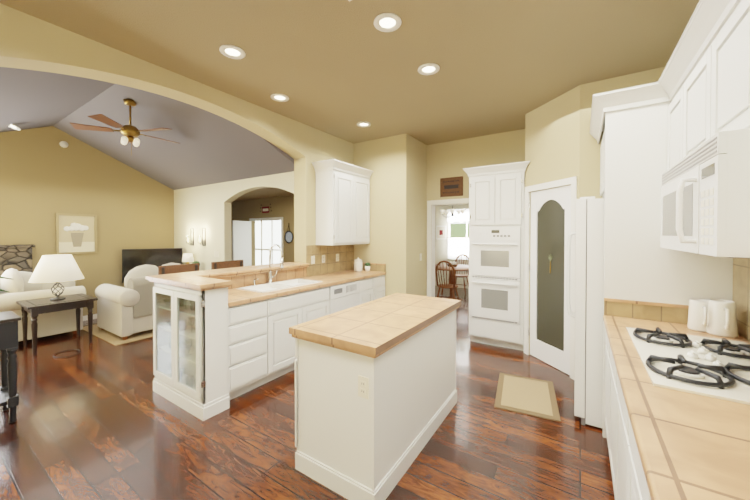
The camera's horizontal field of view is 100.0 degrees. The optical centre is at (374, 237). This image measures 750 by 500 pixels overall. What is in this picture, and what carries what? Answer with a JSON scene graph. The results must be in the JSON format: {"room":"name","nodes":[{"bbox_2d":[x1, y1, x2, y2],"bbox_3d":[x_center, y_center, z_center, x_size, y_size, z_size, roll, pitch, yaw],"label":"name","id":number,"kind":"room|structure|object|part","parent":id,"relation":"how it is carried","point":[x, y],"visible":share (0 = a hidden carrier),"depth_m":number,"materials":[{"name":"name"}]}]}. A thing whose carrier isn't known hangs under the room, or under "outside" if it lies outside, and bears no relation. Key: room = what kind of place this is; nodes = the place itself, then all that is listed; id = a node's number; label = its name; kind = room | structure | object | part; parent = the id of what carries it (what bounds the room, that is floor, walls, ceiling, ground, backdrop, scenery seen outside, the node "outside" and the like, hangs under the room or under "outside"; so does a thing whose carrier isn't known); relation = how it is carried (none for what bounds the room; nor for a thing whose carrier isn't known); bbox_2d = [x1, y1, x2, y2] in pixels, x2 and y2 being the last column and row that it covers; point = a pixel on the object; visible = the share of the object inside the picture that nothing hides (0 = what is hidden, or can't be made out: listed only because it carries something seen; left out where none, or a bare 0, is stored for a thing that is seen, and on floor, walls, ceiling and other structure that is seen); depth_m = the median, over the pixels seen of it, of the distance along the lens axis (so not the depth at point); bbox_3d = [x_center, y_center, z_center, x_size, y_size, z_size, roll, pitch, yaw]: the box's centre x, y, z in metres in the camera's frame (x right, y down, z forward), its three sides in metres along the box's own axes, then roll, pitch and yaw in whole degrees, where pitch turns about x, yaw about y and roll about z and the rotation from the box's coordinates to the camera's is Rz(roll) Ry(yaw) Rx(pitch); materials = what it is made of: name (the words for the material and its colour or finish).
{"room":"kitchen","nodes":[
{"label":"kitchen","id":0,"kind":"room"},
{"bbox_2d":[0,67,113,131],"bbox_3d":[-4.291,-1.338,3.146,3.800,1.160,2.280,0,1,33],"label":"ceiling","id":1,"kind":"structure","parent":0,"point":[30,99],"depth_m":3.56,"materials":[{"name":"paint"}]},
{"bbox_2d":[8,124,20,130],"bbox_3d":[-5.086,-1.566,4.395,0.200,0.091,0.183,0,1,33],"label":"recessed light","id":2,"kind":"object","parent":1,"relation":"in","point":[13,126],"visible":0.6,"depth_m":4.43,"materials":[{"name":"white"}]},
{"bbox_2d":[0,126,173,315],"bbox_3d":[-5.392,-0.300,5.047,0.172,3.500,4.240,0,1,33],"label":"wall","id":3,"kind":"structure","parent":0,"point":[45,177],"depth_m":5.41,"materials":[{"name":"paint"}]},
{"bbox_2d":[59,141,67,147],"bbox_3d":[-5.174,-1.552,5.237,0.030,0.110,0.110,0,1,33],"label":"smoke detector","id":4,"kind":"object","parent":3,"relation":"attached to","point":[63,144],"visible":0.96,"depth_m":5.23,"materials":[{"name":"white plastic"}]},
{"bbox_3d":[-5.092,-0.064,5.380,0.030,0.680,0.520,0,1,33],"label":"picture of flowers","id":5,"kind":"part","parent":3,"relation":"part of","materials":[{"name":"beige paper"}]},
{"bbox_2d":[54,84,293,189],"bbox_3d":[-3.132,-1.431,4.920,3.800,1.014,1.960,0,1,33],"label":"ceiling","id":6,"kind":"structure","parent":0,"point":[211,148],"depth_m":4.61,"materials":[{"name":"paint"}]},
{"bbox_2d":[70,99,179,155],"bbox_3d":[-3.060,-1.371,3.977,1.107,0.687,1.065,0,1,33],"label":"ceiling fan","id":7,"kind":"object","parent":6,"relation":"hanging from","point":[130,132],"visible":1,"depth_m":3.86,"materials":[{"name":"brown wood"}]},
{"bbox_2d":[0,3,353,262],"bbox_3d":[-1.294,-0.288,4.063,0.230,3.500,4.850,0,1,33],"label":"wall","id":8,"kind":"structure","parent":0,"point":[28,42],"depth_m":2.97,"materials":[{"name":"paint"}]},
{"bbox_2d":[216,245,385,288],"bbox_3d":[-0.815,0.331,4.011,0.634,0.433,2.636,0,1,33],"label":"backsplash","id":9,"kind":"structure","parent":8,"relation":"attached to","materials":[{"name":"tile"}]},
{"bbox_2d":[312,159,372,244],"bbox_3d":[-0.461,-0.481,4.754,0.402,1.170,0.980,0,1,33],"label":"upper cabinet","id":10,"kind":"object","parent":8,"relation":"attached to","point":[342,203],"visible":1,"depth_m":4.50,"materials":[{"name":"white paint"}]},
{"bbox_2d":[174,171,293,270],"bbox_3d":[-2.668,0.133,5.650,3.800,2.620,0.261,0,1,33],"label":"wall","id":11,"kind":"structure","parent":0,"point":[199,208],"depth_m":5.92,"materials":[{"name":"paint"}]},
{"bbox_3d":[-3.669,-0.013,6.218,0.115,0.342,0.120,0,1,33],"label":"sconce","id":12,"kind":"part","parent":11,"relation":"part of","materials":[{"name":"white glass"}]},
{"bbox_3d":[-3.309,-0.011,5.983,0.115,0.342,0.120,0,1,33],"label":"sconce","id":13,"kind":"part","parent":11,"relation":"part of","materials":[{"name":"white glass"}]},
{"bbox_2d":[231,196,293,265],"bbox_3d":[-2.938,0.022,9.599,8.570,2.750,0.140,0,1,33],"label":"wall","id":14,"kind":"structure","parent":0,"point":[247,210],"depth_m":9.71,"materials":[{"name":"paint"}]},
{"bbox_2d":[232,220,250,266],"bbox_3d":[-4.170,0.429,9.860,0.045,1.910,0.725,0,1,21],"label":"hall door","id":15,"kind":"structure","parent":14,"relation":"in","point":[241,239],"depth_m":9.85,"materials":[{"name":"white paint"}]},
{"bbox_2d":[260,204,271,212],"bbox_3d":[-3.407,-0.907,9.802,0.564,0.282,0.013,0,1,33],"label":"sign","id":16,"kind":"object","parent":14,"relation":"attached to","point":[265,209],"visible":1,"depth_m":9.80,"materials":[{"name":"red"}]},
{"bbox_2d":[249,217,283,265],"bbox_3d":[-3.409,0.389,9.815,1.610,2.010,0.020,0,1,33],"label":"door frame","id":17,"kind":"structure","parent":14,"relation":"attached to","point":[263,219],"depth_m":9.54,"materials":[{"name":"white wood"}]},
{"bbox_2d":[284,223,292,242],"bbox_3d":[-2.528,-0.130,9.227,0.376,0.598,0.040,0,1,33],"label":"mirror","id":18,"kind":"object","parent":14,"relation":"attached to","point":[288,236],"visible":1,"depth_m":9.22,"materials":[{"name":"black metal"}]},
{"bbox_2d":[234,187,293,200],"bbox_3d":[-3.129,-1.280,9.291,8.570,0.120,5.360,0,1,33],"label":"ceiling","id":19,"kind":"structure","parent":0,"point":[263,193],"depth_m":8.86,"materials":[{"name":"paint"}]},
{"bbox_2d":[0,286,614,499],"bbox_3d":[-2.897,1.494,5.625,13.000,0.100,11.700,0,1,33],"label":"floor","id":20,"kind":"structure","parent":0,"point":[99,419],"depth_m":2.29,"materials":[{"name":"brown wood"}]},
{"bbox_2d":[0,311,20,422],"bbox_3d":[-3.339,1.065,2.135,0.400,0.840,1.210,0,1,33],"label":"console table","id":21,"kind":"object","parent":20,"relation":"on","point":[9,395],"visible":1,"depth_m":2.51,"materials":[{"name":"black wood"}]},
{"bbox_2d":[0,244,34,275],"bbox_3d":[-5.448,0.781,4.762,0.117,1.345,0.420,0,1,33],"label":"stone fireplace column","id":22,"kind":"structure","parent":20,"relation":"on","point":[18,257],"depth_m":4.75,"materials":[{"name":"beige stone"}]},
{"bbox_2d":[0,268,85,341],"bbox_3d":[-4.976,0.942,4.520,0.776,1.030,1.108,0,1,33],"label":"sofa","id":23,"kind":"object","parent":20,"relation":"on","point":[17,286],"visible":0.65,"depth_m":4.42,"materials":[{"name":"beige fabric"}]},
{"bbox_2d":[16,293,97,355],"bbox_3d":[-4.292,1.148,4.263,0.650,0.623,0.660,0,1,33],"label":"end table","id":24,"kind":"object","parent":20,"relation":"on","point":[34,308],"visible":1,"depth_m":4.16,"materials":[{"name":"black wood"}]},
{"bbox_2d":[28,254,83,300],"bbox_3d":[-4.296,0.535,4.258,0.536,0.602,0.536,0,1,33],"label":"table lamp","id":25,"kind":"object","parent":24,"relation":"on","point":[57,268],"visible":1,"depth_m":4.13,"materials":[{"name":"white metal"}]},
{"bbox_2d":[53,349,80,357],"bbox_3d":[-4.202,1.456,3.854,0.975,0.011,0.306,0,1,-15],"label":"cord","id":26,"kind":"object","parent":20,"relation":"on","point":[67,356],"visible":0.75,"depth_m":3.94,"materials":[{"name":"black plastic"}]},
{"bbox_2d":[83,314,96,320],"bbox_3d":[-5.325,1.408,5.059,0.012,0.085,3.900,0,1,33],"label":"baseboard","id":27,"kind":"structure","parent":20,"relation":"on","point":[85,318],"depth_m":5.50,"materials":[{"name":"white wood"}]},
{"bbox_2d":[83,324,152,345],"bbox_3d":[-3.746,1.443,5.212,1.470,0.010,1.360,0,1,33],"label":"area rug","id":28,"kind":"object","parent":20,"relation":"on","point":[109,337],"visible":0.21,"depth_m":4.60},
{"bbox_2d":[95,263,179,339],"bbox_3d":[-3.609,0.934,5.176,1.048,1.030,1.286,0,1,33],"label":"loveseat","id":29,"kind":"object","parent":28,"relation":"on","point":[126,312],"visible":0.42,"depth_m":4.60,"materials":[{"name":"beige fabric"}]},
{"bbox_2d":[122,248,182,282],"bbox_3d":[-4.313,0.825,6.134,0.960,1.225,0.300,0,1,-31],"label":"television","id":30,"kind":"object","parent":20,"relation":"on","point":[134,258],"visible":0.23,"depth_m":6.05,"materials":[{"name":"black plastic"},{"name":"glass screen"}]},
{"bbox_2d":[158,263,198,274],"bbox_3d":[-2.232,0.898,3.751,0.405,1.135,0.460,0,1,33],"label":"bar stool","id":31,"kind":"object","parent":20,"relation":"on","point":[171,269],"visible":0.12,"depth_m":3.81,"materials":[{"name":"wood"}]},
{"bbox_2d":[211,260,242,269],"bbox_3d":[-1.888,0.892,4.279,0.405,1.135,0.460,0,1,33],"label":"bar stool","id":32,"kind":"object","parent":20,"relation":"on","point":[226,264],"visible":0.06,"depth_m":4.34,"materials":[{"name":"wood"}]},
{"bbox_2d":[186,296,277,409],"bbox_3d":[-1.405,1.036,3.106,0.641,0.874,0.481,0,1,33],"label":"base cabinet","id":33,"kind":"object","parent":20,"relation":"on","point":[223,337],"depth_m":2.80,"materials":[{"name":"white paint"}]},
{"bbox_2d":[146,272,233,291],"bbox_3d":[-1.705,0.395,2.851,0.975,0.052,0.279,0,1,33],"label":"countertop","id":34,"kind":"structure","parent":33,"relation":"on","point":[176,280],"depth_m":2.72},
{"bbox_2d":[194,268,381,303],"bbox_3d":[-0.814,0.571,4.007,0.643,0.054,2.645,0,1,33],"label":"countertop","id":35,"kind":"structure","parent":33,"relation":"on","point":[224,295],"depth_m":3.32,"materials":[{"name":"beige tile"}]},
{"bbox_2d":[250,276,257,283],"bbox_3d":[-1.364,0.508,3.598,0.091,0.091,0.040,0,1,33],"label":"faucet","id":36,"kind":"object","parent":35,"relation":"on","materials":[{"name":"silver metal"}]},
{"bbox_2d":[266,244,285,283],"bbox_3d":[-1.165,0.313,3.766,0.263,0.476,0.127,0,1,33],"label":"faucet","id":37,"kind":"object","parent":35,"relation":"on","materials":[{"name":"silver metal"}]},
{"bbox_2d":[242,280,321,291],"bbox_3d":[-1.071,0.648,3.647,0.434,0.210,0.884,0,1,33],"label":"sink","id":38,"kind":"object","parent":35,"relation":"in","point":[277,284],"depth_m":3.66,"materials":[{"name":"white ceramic"}]},
{"bbox_2d":[354,257,369,271],"bbox_3d":[-0.209,0.426,5.014,0.257,0.220,0.176,0,1,33],"label":"canister","id":39,"kind":"object","parent":35,"relation":"on","point":[358,264],"depth_m":4.97,"materials":[{"name":"white ceramic"}]},
{"bbox_2d":[278,284,333,376],"bbox_3d":[-1.058,1.030,3.638,0.641,0.874,0.911,0,1,33],"label":"base cabinet","id":40,"kind":"object","parent":20,"relation":"on","point":[295,308],"depth_m":3.39,"materials":[{"name":"white paint"}]},
{"bbox_2d":[334,280,365,312],"bbox_3d":[-0.642,1.022,4.275,0.641,0.874,0.734,0,1,33],"label":"base cabinet","id":41,"kind":"object","parent":20,"relation":"on","point":[350,294],"depth_m":4.15,"materials":[{"name":"white paint"}]},
{"bbox_2d":[329,281,359,313],"bbox_3d":[-0.408,1.015,4.123,0.086,0.832,0.605,0,1,33],"label":"dishwasher","id":42,"kind":"object","parent":41,"relation":"in","point":[343,295],"depth_m":4.06,"materials":[{"name":"white metal"}]},
{"bbox_2d":[366,276,377,302],"bbox_3d":[-0.362,1.017,4.705,0.641,0.874,0.416,0,1,33],"label":"base cabinet","id":43,"kind":"object","parent":20,"relation":"on","point":[371,281],"depth_m":4.62,"materials":[{"name":"white paint"}]},
{"bbox_2d":[294,309,456,499],"bbox_3d":[0.110,1.044,2.421,0.614,0.874,1.358,0,1,33],"label":"kitchen island","id":44,"kind":"object","parent":20,"relation":"on","point":[375,393],"depth_m":1.91,"materials":[{"name":"white paint"}]},
{"bbox_2d":[289,293,460,360],"bbox_3d":[0.113,0.598,2.414,0.660,0.062,1.410,0,1,33],"label":"island countertop","id":45,"kind":"structure","parent":44,"relation":"on","point":[373,328],"depth_m":2.09,"materials":[{"name":"beige tile"}]},
{"bbox_2d":[378,272,385,298],"bbox_3d":[-0.204,1.014,4.947,0.641,0.874,0.413,0,1,33],"label":"base cabinet","id":46,"kind":"object","parent":20,"relation":"on","point":[381,279],"depth_m":4.85,"materials":[{"name":"white paint"}]},
{"bbox_2d":[435,260,458,299],"bbox_3d":[1.494,0.944,6.488,0.430,0.983,0.475,0,1,27],"label":"dining chair","id":47,"kind":"object","parent":20,"relation":"on","point":[448,286],"visible":0.92,"depth_m":6.35,"materials":[{"name":"brown wood"}]},
{"bbox_2d":[435,261,468,299],"bbox_3d":[1.801,0.989,7.330,1.280,0.870,1.280,0,1,33],"label":"dining table","id":48,"kind":"object","parent":20,"relation":"on","point":[459,267],"visible":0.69,"depth_m":7.26,"materials":[{"name":"brown wood"}]},
{"bbox_2d":[455,254,468,293],"bbox_3d":[2.205,0.925,8.131,0.430,0.983,0.476,0,1,33],"label":"dining chair","id":49,"kind":"object","parent":20,"relation":"on","point":[462,275],"visible":0.75,"depth_m":8.19,"materials":[{"name":"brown wood"}]},
{"bbox_2d":[463,161,529,350],"bbox_3d":[1.739,0.253,4.394,0.835,2.410,0.703,0,1,33],"label":"tall cabinet","id":50,"kind":"object","parent":20,"relation":"on","point":[496,251],"visible":1,"depth_m":4.13,"materials":[{"name":"white paint"}]},
{"bbox_2d":[494,373,560,421],"bbox_3d":[1.419,1.469,2.963,0.500,0.012,0.740,0,1,25],"label":"rug","id":51,"kind":"object","parent":20,"relation":"on","point":[527,396],"visible":0.96,"depth_m":2.88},
{"bbox_2d":[567,196,603,427],"bbox_3d":[2.132,0.579,2.642,0.887,1.800,0.840,0,1,33],"label":"fridge","id":52,"kind":"object","parent":20,"relation":"on","point":[587,315],"visible":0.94,"depth_m":2.45,"materials":[{"name":"white metal"}]},
{"bbox_2d":[602,324,604,437],"bbox_3d":[1.838,1.050,1.955,0.636,0.874,0.463,0,1,33],"label":"base cabinet","id":53,"kind":"object","parent":20,"relation":"on","point":[603,431],"depth_m":2.33,"materials":[{"name":"white paint"}]},
{"bbox_2d":[605,340,612,451],"bbox_3d":[1.619,1.054,1.620,0.636,0.874,0.584,0,1,33],"label":"base cabinet","id":54,"kind":"object","parent":20,"relation":"on","point":[608,359],"depth_m":2.01,"materials":[{"name":"white paint"}]},
{"bbox_2d":[609,368,620,499],"bbox_3d":[1.368,1.058,1.236,0.636,0.874,0.585,0,1,33],"label":"base cabinet","id":55,"kind":"object","parent":20,"relation":"on","point":[615,456],"depth_m":1.58,"materials":[{"name":"white paint"}]},
{"bbox_2d":[621,400,636,499],"bbox_3d":[1.117,1.063,0.851,0.636,0.874,0.584,0,1,33],"label":"base cabinet","id":56,"kind":"object","parent":20,"relation":"on","point":[628,453],"depth_m":1.23,"materials":[{"name":"white paint"}]},
{"bbox_2d":[603,316,749,499],"bbox_3d":[0.755,0.612,0.305,0.652,0.040,4.401,0,1,33],"label":"countertop","id":57,"kind":"structure","parent":56,"relation":"on","point":[690,446],"depth_m":0.95,"materials":[{"name":"beige tile"}]},
{"bbox_2d":[626,327,749,404],"bbox_3d":[1.547,0.550,1.465,0.508,0.055,0.890,0,1,33],"label":"cooktop","id":58,"kind":"object","parent":57,"relation":"in","point":[707,366],"visible":1,"depth_m":1.40,"materials":[{"name":"white metal"}]},
{"bbox_2d":[687,298,737,337],"bbox_3d":[2.026,0.472,1.887,0.200,0.200,0.219,0,1,33],"label":"canisters","id":59,"kind":"object","parent":57,"relation":"on","point":[717,317],"visible":1,"depth_m":1.85,"materials":[{"name":"white ceramic"}]},
{"bbox_2d":[637,464,648,499],"bbox_3d":[0.865,1.067,0.465,0.636,0.874,0.583,0,1,33],"label":"base cabinet","id":60,"kind":"object","parent":20,"relation":"on","point":[640,483],"depth_m":0.97,"materials":[{"name":"white paint"}]},
{"bbox_3d":[-3.434,1.039,6.006,0.880,0.800,0.230,0,1,33],"label":"table","id":61,"kind":"object","parent":20,"relation":"on","visible":0},
{"bbox_2d":[182,253,193,263],"bbox_3d":[-3.652,0.472,6.142,0.207,0.329,0.207,0,1,24],"label":"table lamp","id":62,"kind":"object","parent":61,"relation":"on","point":[187,257],"depth_m":6.07,"materials":[{"name":"white metal"}]},
{"bbox_2d":[0,0,699,144],"bbox_3d":[-0.271,-1.590,1.618,4.141,0.120,7.800,0,1,33],"label":"ceiling","id":63,"kind":"structure","parent":0,"point":[340,69],"depth_m":2.58,"materials":[{"name":"paint"}]},
{"bbox_2d":[219,44,245,58],"bbox_3d":[-1.179,-1.535,2.605,0.189,0.012,0.189,0,1,33],"label":"recessed light","id":64,"kind":"object","parent":63,"relation":"in","point":[230,51],"depth_m":2.60,"materials":[{"name":"white"}]},
{"bbox_2d":[270,93,288,101],"bbox_3d":[-1.052,-1.545,3.477,0.189,0.012,0.189,0,1,33],"label":"recessed light","id":65,"kind":"object","parent":63,"relation":"in","point":[278,97],"depth_m":3.47,"materials":[{"name":"white"}]},
{"bbox_2d":[357,122,370,126],"bbox_3d":[-0.153,-1.555,4.324,0.189,0.012,0.189,0,1,33],"label":"recessed light","id":66,"kind":"object","parent":63,"relation":"in","point":[361,124],"depth_m":4.33,"materials":[{"name":"white"}]},
{"bbox_2d":[374,13,401,31],"bbox_3d":[0.089,-1.530,2.243,0.189,0.012,0.189,0,1,33],"label":"recessed light","id":67,"kind":"object","parent":63,"relation":"in","point":[387,22],"depth_m":2.24,"materials":[{"name":"white"}]},
{"bbox_2d":[418,63,439,74],"bbox_3d":[0.491,-1.538,2.877,0.189,0.012,0.189,0,1,33],"label":"recessed light","id":68,"kind":"object","parent":63,"relation":"in","point":[428,68],"depth_m":2.87,"materials":[{"name":"white"}]},
{"bbox_2d":[354,134,426,295],"bbox_3d":[0.260,-0.063,5.331,0.990,3.020,0.750,0,1,33],"label":"wall block","id":69,"kind":"object","parent":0,"point":[397,165],"visible":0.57,"depth_m":4.95,"materials":[{"name":"paint"}]},
{"bbox_2d":[435,204,468,288],"bbox_3d":[3.315,-0.098,8.264,5.380,3.020,0.140,0,1,33],"label":"wall","id":70,"kind":"structure","parent":0,"point":[441,249],"depth_m":9.04,"materials":[{"name":"paint"}]},
{"bbox_2d":[436,226,445,239],"bbox_3d":[1.913,-0.147,9.079,0.300,0.400,0.023,0,1,33],"label":"framed picture","id":71,"kind":"object","parent":70,"relation":"attached to","point":[440,232],"visible":0.98,"depth_m":9.07,"materials":[{"name":"white paper"}]},
{"bbox_2d":[447,209,468,259],"bbox_3d":[2.504,-0.092,8.623,1.110,1.400,0.024,0,1,33],"label":"curtain","id":72,"kind":"object","parent":70,"relation":"hanging from","point":[457,246],"visible":0.44,"depth_m":8.73,"materials":[{"name":"white fabric"}]},
{"bbox_2d":[448,221,468,259],"bbox_3d":[2.534,-0.067,8.669,1.070,1.370,0.030,0,1,33],"label":"dining room window","id":73,"kind":"structure","parent":70,"relation":"in","point":[458,229],"depth_m":8.80,"materials":[{"name":"white"}]},
{"bbox_2d":[426,129,524,295],"bbox_3d":[1.668,-0.059,4.944,4.230,3.020,0.140,0,1,33],"label":"wall","id":74,"kind":"structure","parent":0,"point":[450,159],"depth_m":4.99,"materials":[{"name":"paint"}]},
{"bbox_2d":[427,198,468,296],"bbox_3d":[1.323,0.411,5.164,0.950,2.075,0.158,0,1,33],"label":"door frame","id":75,"kind":"structure","parent":74,"relation":"attached to","point":[431,263],"depth_m":5.33,"materials":[{"name":"white wood"}]},
{"bbox_2d":[440,176,462,196],"bbox_3d":[1.243,-0.826,5.118,0.380,0.310,0.016,0,1,33],"label":"kitchen sign","id":76,"kind":"object","parent":74,"relation":"attached to","point":[451,186],"visible":1,"depth_m":5.11,"materials":[{"name":"brown wood"}]},
{"bbox_2d":[525,85,579,354],"bbox_3d":[2.043,-0.043,3.612,0.110,3.020,0.806,0,1,-13],"label":"wall","id":77,"kind":"structure","parent":0,"point":[552,140],"depth_m":3.53,"materials":[{"name":"paint"}]},
{"bbox_2d":[524,176,576,379],"bbox_3d":[2.003,0.417,3.614,0.065,2.100,0.764,0,1,-13],"label":"pantry door","id":78,"kind":"structure","parent":77,"relation":"in","point":[550,331],"depth_m":3.60,"materials":[{"name":"white wood"}]},
{"bbox_2d":[579,66,665,198],"bbox_3d":[2.453,-0.036,3.029,0.820,3.020,0.110,0,1,33],"label":"wall","id":79,"kind":"structure","parent":0,"point":[589,179],"depth_m":3.13,"materials":[{"name":"paint"}]},
{"bbox_2d":[597,136,660,199],"bbox_3d":[2.349,-0.667,2.708,0.647,0.570,0.518,0,1,33],"label":"upper cabinet","id":80,"kind":"object","parent":79,"relation":"attached to","point":[643,194],"depth_m":2.25,"materials":[{"name":"white paint"}]},
{"bbox_3d":[0.989,-0.959,0.704,0.737,0.120,5.355,0,1,33],"label":"crown","id":81,"kind":"part","parent":80,"relation":"part of","materials":[{"name":"white paint"}]},
{"bbox_2d":[601,96,664,195],"bbox_3d":[2.132,-0.663,2.376,0.647,0.570,0.518,0,1,33],"label":"upper cabinet","id":82,"kind":"object","parent":0,"relation":"attached to","point":[633,140],"depth_m":2.22,"materials":[{"name":"white paint"}]},
{"bbox_2d":[661,72,680,186],"bbox_3d":[1.997,-0.448,1.874,0.321,0.990,0.395,0,1,33],"label":"upper cabinet","id":83,"kind":"object","parent":0,"relation":"attached to","point":[673,97],"depth_m":1.99,"materials":[{"name":"white paint"}]},
{"bbox_2d":[681,40,700,158],"bbox_3d":[1.748,-0.656,1.489,0.321,0.565,0.517,0,1,33],"label":"upper cabinet","id":84,"kind":"object","parent":0,"relation":"attached to","point":[691,70],"depth_m":1.67,"materials":[{"name":"white paint"}]},
{"bbox_2d":[701,0,748,143],"bbox_3d":[1.533,-0.652,1.160,0.321,0.565,0.516,0,1,33],"label":"upper cabinet","id":85,"kind":"object","parent":0,"relation":"attached to","point":[725,40],"depth_m":1.27,"materials":[{"name":"white paint"}]},
{"bbox_2d":[660,128,749,257],"bbox_3d":[1.572,-0.151,1.375,0.462,0.436,0.900,0,1,33],"label":"microwave","id":86,"kind":"object","parent":85,"relation":"attached to","point":[705,198],"visible":1,"depth_m":1.14,"materials":[{"name":"white"}]},
{"bbox_2d":[749,0,749,127],"bbox_3d":[1.256,-0.434,0.738,0.321,0.990,0.497,0,1,33],"label":"upper cabinet","id":87,"kind":"object","parent":0,"relation":"attached to","point":[749,0],"depth_m":1.10,"materials":[{"name":"white paint"}]},
{"bbox_3d":[1.404,-0.007,0.543,0.140,3.020,7.800,0,1,33],"label":"wall","id":88,"kind":"structure","parent":0,"visible":0},
{"bbox_2d":[732,258,749,339],"bbox_3d":[1.029,0.332,0.120,0.021,0.521,4.395,0,1,33],"label":"backsplash","id":89,"kind":"structure","parent":88,"relation":"attached to","point":[741,285],"depth_m":1.84,"materials":[{"name":"tile"}]},
{"bbox_3d":[2.138,-1.382,6.903,4.880,0.120,3.680,0,1,33],"label":"ceiling","id":90,"kind":"structure","parent":0,"visible":0},
{"bbox_2d":[440,205,464,217],"bbox_3d":[1.820,-0.889,7.295,0.544,0.875,0.561,0,1,33],"label":"dining chandelier","id":91,"kind":"object","parent":90,"relation":"hanging from","point":[462,211],"visible":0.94,"depth_m":7.28,"materials":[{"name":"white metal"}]},
{"bbox_3d":[-3.118,0.025,9.323,8.570,2.750,5.400,0,1,33],"label":"wall","id":92,"kind":"structure","parent":0,"visible":0},
{"bbox_2d":[255,220,280,264],"bbox_3d":[-3.707,0.175,11.441,4.930,2.400,0.040,0,1,33],"label":"window","id":93,"kind":"structure","parent":92,"relation":"in","point":[267,235],"depth_m":11.63,"materials":[{"name":"white"}]}
]}

